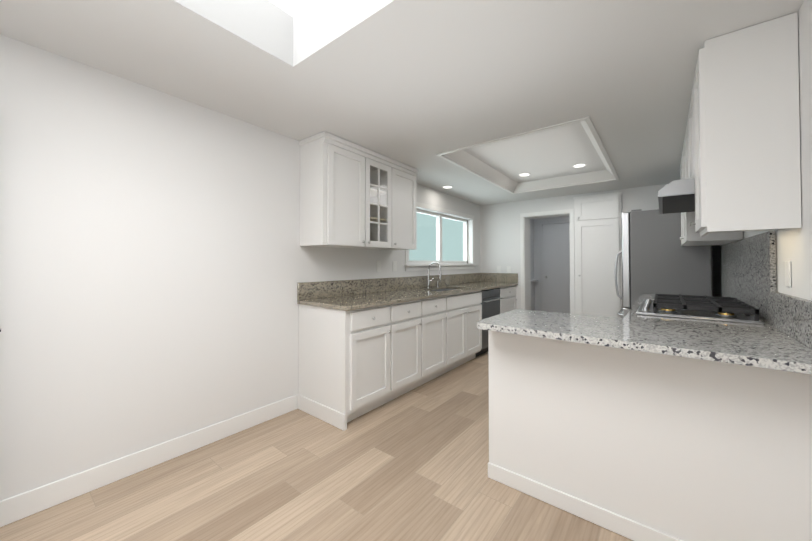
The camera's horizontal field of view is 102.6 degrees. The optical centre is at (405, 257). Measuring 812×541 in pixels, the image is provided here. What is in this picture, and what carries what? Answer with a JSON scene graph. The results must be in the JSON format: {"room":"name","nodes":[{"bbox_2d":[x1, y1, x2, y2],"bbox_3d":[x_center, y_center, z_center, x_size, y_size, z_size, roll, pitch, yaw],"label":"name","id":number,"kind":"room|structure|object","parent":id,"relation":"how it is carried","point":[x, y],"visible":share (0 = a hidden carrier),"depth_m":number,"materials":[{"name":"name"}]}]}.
{"room":"kitchen","nodes":[
{"label":"kitchen","id":0,"kind":"room"},
{"bbox_2d":[0,34,480,500],"bbox_3d":[-0.597,-0.019,3.340,0.160,2.740,6.410,-1,-1,38],"label":"wall","id":1,"kind":"structure","parent":0,"point":[158,262],"depth_m":1.93,"materials":[{"name":"white paint"}]},
{"bbox_2d":[0,395,295,526],"bbox_3d":[-1.657,1.209,1.839,0.016,0.120,2.389,-1,-1,38],"label":"baseboard","id":2,"kind":"structure","parent":1,"relation":"attached to","point":[28,503],"depth_m":1.88,"materials":[{"name":"white paint"}]},
{"bbox_2d":[296,394,344,430],"bbox_3d":[-0.678,1.220,2.577,0.575,0.120,0.015,-1,-1,38],"label":"baseboard","id":3,"kind":"structure","parent":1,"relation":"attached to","point":[331,416],"depth_m":2.56,"materials":[{"name":"white paint"}]},
{"bbox_2d":[300,139,370,246],"bbox_3d":[-0.624,-0.527,2.908,0.337,0.817,0.516,-1,-1,38],"label":"upper cabinet","id":4,"kind":"object","parent":1,"relation":"attached to","point":[353,195],"depth_m":2.75,"materials":[{"name":"white paint"}]},
{"bbox_2d":[377,261,380,271],"bbox_3d":[-0.298,0.095,3.580,0.006,0.116,0.072,-1,-1,38],"label":"electrical outlet plate","id":5,"kind":"object","parent":1,"relation":"attached to","point":[378,262],"depth_m":3.58,"materials":[{"name":"white plastic"}]},
{"bbox_2d":[367,155,417,249],"bbox_3d":[-0.161,-0.553,3.493,0.337,0.887,0.480,-1,-1,38],"label":"upper cabinet","id":6,"kind":"object","parent":1,"relation":"attached to","point":[393,182],"depth_m":3.33,"materials":[{"name":"white paint"}]},
{"bbox_2d":[404,202,476,270],"bbox_3d":[0.509,-0.265,4.707,0.205,0.875,1.860,-1,-1,38],"label":"window","id":7,"kind":"structure","parent":1,"relation":"in","point":[470,264],"depth_m":4.72,"materials":[{"name":"white paint"}]},
{"bbox_2d":[0,351,632,540],"bbox_3d":[1.113,1.317,3.007,3.510,0.060,8.320,-1,-1,38],"label":"floor","id":8,"kind":"structure","parent":0,"point":[411,465],"depth_m":1.76,"materials":[{"name":"brown wood"}]},
{"bbox_2d":[298,303,397,429],"bbox_3d":[-0.502,0.841,2.816,0.616,0.884,0.567,-1,-1,38],"label":"base cabinet","id":9,"kind":"object","parent":8,"relation":"on","point":[354,364],"depth_m":2.60,"materials":[{"name":"white paint"}]},
{"bbox_2d":[398,299,425,396],"bbox_3d":[-0.228,0.846,3.162,0.616,0.884,0.584,-1,-1,38],"label":"base cabinet","id":10,"kind":"object","parent":8,"relation":"on","point":[411,314],"depth_m":3.05,"materials":[{"name":"white paint"}]},
{"bbox_2d":[426,295,449,382],"bbox_3d":[0.054,0.852,3.519,0.616,0.884,0.594,-1,-1,38],"label":"base cabinet","id":11,"kind":"object","parent":8,"relation":"on","point":[437,308],"depth_m":3.40,"materials":[{"name":"white paint"}]},
{"bbox_2d":[450,305,481,369],"bbox_3d":[0.448,0.971,4.016,0.616,0.660,0.945,-1,-1,38],"label":"base cabinet","id":12,"kind":"object","parent":8,"relation":"on","point":[465,337],"depth_m":3.84,"materials":[{"name":"white paint"}]},
{"bbox_2d":[476,288,501,356],"bbox_3d":[0.960,0.873,4.607,0.634,0.875,0.602,-1,-1,38],"label":"dishwasher","id":13,"kind":"object","parent":8,"relation":"on","point":[490,303],"visible":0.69,"depth_m":4.37,"materials":[{"name":"silver metal"}]},
{"bbox_2d":[462,285,516,313],"bbox_3d":[1.322,0.876,5.122,0.616,0.884,0.644,-1,-1,38],"label":"base cabinet","id":14,"kind":"object","parent":8,"relation":"on","point":[508,301],"depth_m":4.75,"materials":[{"name":"white paint"}]},
{"bbox_2d":[297,273,517,310],"bbox_3d":[0.426,0.422,3.976,0.642,0.382,3.564,-1,-1,38],"label":"countertop","id":15,"kind":"structure","parent":14,"relation":"on","point":[347,295],"depth_m":3.39,"materials":[{"name":"stone"}]},
{"bbox_2d":[426,262,440,287],"bbox_3d":[0.421,0.219,4.240,0.222,0.330,0.266,-1,-1,38],"label":"faucet","id":16,"kind":"object","parent":15,"relation":"on","point":[428,281],"visible":1,"depth_m":4.19,"materials":[{"name":"silver metal"}]},
{"bbox_2d":[488,330,551,486],"bbox_3d":[0.749,0.828,1.970,0.325,0.884,0.450,-1,-1,38],"label":"base cabinet","id":17,"kind":"object","parent":8,"relation":"on","point":[518,364],"depth_m":1.78,"materials":[{"name":"white paint"}]},
{"bbox_2d":[477,309,608,346],"bbox_3d":[0.800,0.364,1.820,0.600,0.032,0.650,-1,-1,38],"label":"countertop","id":18,"kind":"structure","parent":17,"relation":"on","point":[578,328],"depth_m":1.68,"materials":[{"name":"stone"}]},
{"bbox_2d":[488,462,682,540],"bbox_3d":[0.956,1.204,1.503,1.228,0.120,0.015,-1,-1,38],"label":"baseboard","id":19,"kind":"structure","parent":17,"relation":"attached to","point":[628,528],"depth_m":1.58,"materials":[{"name":"white paint"}]},
{"bbox_2d":[597,231,811,373],"bbox_3d":[1.898,0.129,2.203,0.652,0.514,2.605,-1,-1,38],"label":"countertop","id":20,"kind":"structure","parent":17,"relation":"on","point":[780,338],"depth_m":1.50,"materials":[{"name":"stone"}]},
{"bbox_2d":[636,294,763,324],"bbox_3d":[1.883,0.314,2.158,0.540,0.078,0.800,-1,-1,38],"label":"cooktop","id":21,"kind":"object","parent":20,"relation":"in","point":[726,309],"visible":1,"depth_m":1.94,"materials":[{"name":"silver metal"}]},
{"bbox_2d":[573,192,621,317],"bbox_3d":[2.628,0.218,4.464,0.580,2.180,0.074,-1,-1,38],"label":"pantry","id":22,"kind":"object","parent":8,"relation":"on","point":[598,233],"visible":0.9,"depth_m":4.46,"materials":[{"name":"white paint"}]},
{"bbox_2d":[615,209,711,317],"bbox_3d":[2.864,0.393,3.669,0.786,1.808,0.870,-1,-1,38],"label":"fridge","id":23,"kind":"object","parent":8,"relation":"on","point":[657,258],"visible":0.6,"depth_m":3.34,"materials":[{"name":"grey metal"}]},
{"bbox_2d":[0,0,803,205],"bbox_3d":[0.570,-1.313,2.360,2.910,0.732,5.970,-1,-1,38],"label":"ceiling","id":24,"kind":"structure","parent":0,"point":[482,102],"depth_m":1.78,"materials":[{"name":"white paint"}]},
{"bbox_2d":[442,185,452,188],"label":"recessed light","id":25,"kind":"object","parent":24,"relation":"in","point":[446,186],"depth_m":4.29,"materials":[{"name":"white paint"}]},
{"bbox_2d":[518,173,530,175],"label":"recessed light","id":26,"kind":"object","parent":24,"relation":"in","point":[521,174],"depth_m":4.08,"materials":[{"name":"white paint"}]},
{"bbox_2d":[572,163,586,167],"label":"recessed light","id":27,"kind":"object","parent":24,"relation":"in","point":[578,165],"depth_m":3.70,"materials":[{"name":"white paint"}]},
{"bbox_2d":[530,216,568,310],"bbox_3d":[2.550,0.156,4.971,3.070,2.440,0.059,-1,-1,38],"label":"wall","id":28,"kind":"structure","parent":0,"point":[535,262],"depth_m":5.27,"materials":[{"name":"white paint"}]},
{"bbox_2d":[539,219,569,313],"bbox_3d":[3.107,0.293,6.424,0.900,2.090,0.105,-1,-1,38],"label":"hall door","id":29,"kind":"structure","parent":28,"relation":"in","point":[554,237],"depth_m":6.54,"materials":[{"name":"white paint"}]},
{"bbox_2d":[480,184,712,317],"bbox_3d":[2.508,0.003,4.792,2.910,2.740,0.280,-1,-1,38],"label":"wall","id":30,"kind":"structure","parent":0,"point":[499,234],"depth_m":5.22,"materials":[{"name":"white paint"}]},
{"bbox_2d":[520,209,574,313],"bbox_3d":[2.206,0.307,5.018,0.770,2.020,0.294,-1,-1,38],"label":"door frame","id":31,"kind":"structure","parent":30,"relation":"attached to","point":[525,263],"depth_m":5.12,"materials":[{"name":"white paint"}]},
{"bbox_2d":[712,0,811,300],"bbox_3d":[2.360,-0.037,2.130,0.160,2.740,8.180,-1,-1,38],"label":"wall","id":32,"kind":"structure","parent":0,"point":[794,246],"depth_m":1.33,"materials":[{"name":"white paint"}]},
{"bbox_2d":[658,178,694,213],"bbox_3d":[1.938,-0.398,2.112,0.467,0.089,0.856,-1,-1,38],"label":"range hood","id":33,"kind":"object","parent":32,"relation":"attached to","point":[676,196],"visible":0.45,"depth_m":1.92,"materials":[{"name":"silver metal"}]},
{"bbox_2d":[684,120,691,178],"bbox_3d":[2.002,-0.724,2.066,0.305,0.558,0.860,-1,-1,38],"label":"upper cabinet","id":34,"kind":"object","parent":32,"relation":"attached to","point":[687,167],"depth_m":2.45,"materials":[{"name":"white paint"}]},
{"bbox_2d":[680,145,742,245],"bbox_3d":[2.537,-0.549,2.740,0.305,0.853,0.985,-1,-1,38],"label":"upper cabinet","id":35,"kind":"object","parent":32,"relation":"attached to","point":[686,238],"depth_m":2.51,"materials":[{"name":"white paint"}]},
{"bbox_2d":[688,12,801,235],"bbox_3d":[1.639,-0.579,1.605,0.305,0.878,0.430,-1,-1,38],"label":"upper cabinet","id":36,"kind":"object","parent":32,"relation":"attached to","point":[740,160],"depth_m":1.44,"materials":[{"name":"white paint"}]},
{"bbox_2d":[785,261,790,286],"bbox_3d":[1.741,0.073,1.483,0.006,0.116,0.072,-1,-1,38],"label":"electrical outlet plate","id":37,"kind":"object","parent":32,"relation":"attached to","point":[787,273],"depth_m":1.47,"materials":[{"name":"white plastic"}]},
{"label":"outside","id":38,"kind":"structure","parent":0,"visible":0},
{"bbox_2d":[409,213,462,260],"bbox_3d":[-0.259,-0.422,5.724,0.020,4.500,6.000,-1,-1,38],"label":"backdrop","id":39,"kind":"structure","parent":38,"point":[423,219],"depth_m":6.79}
]}

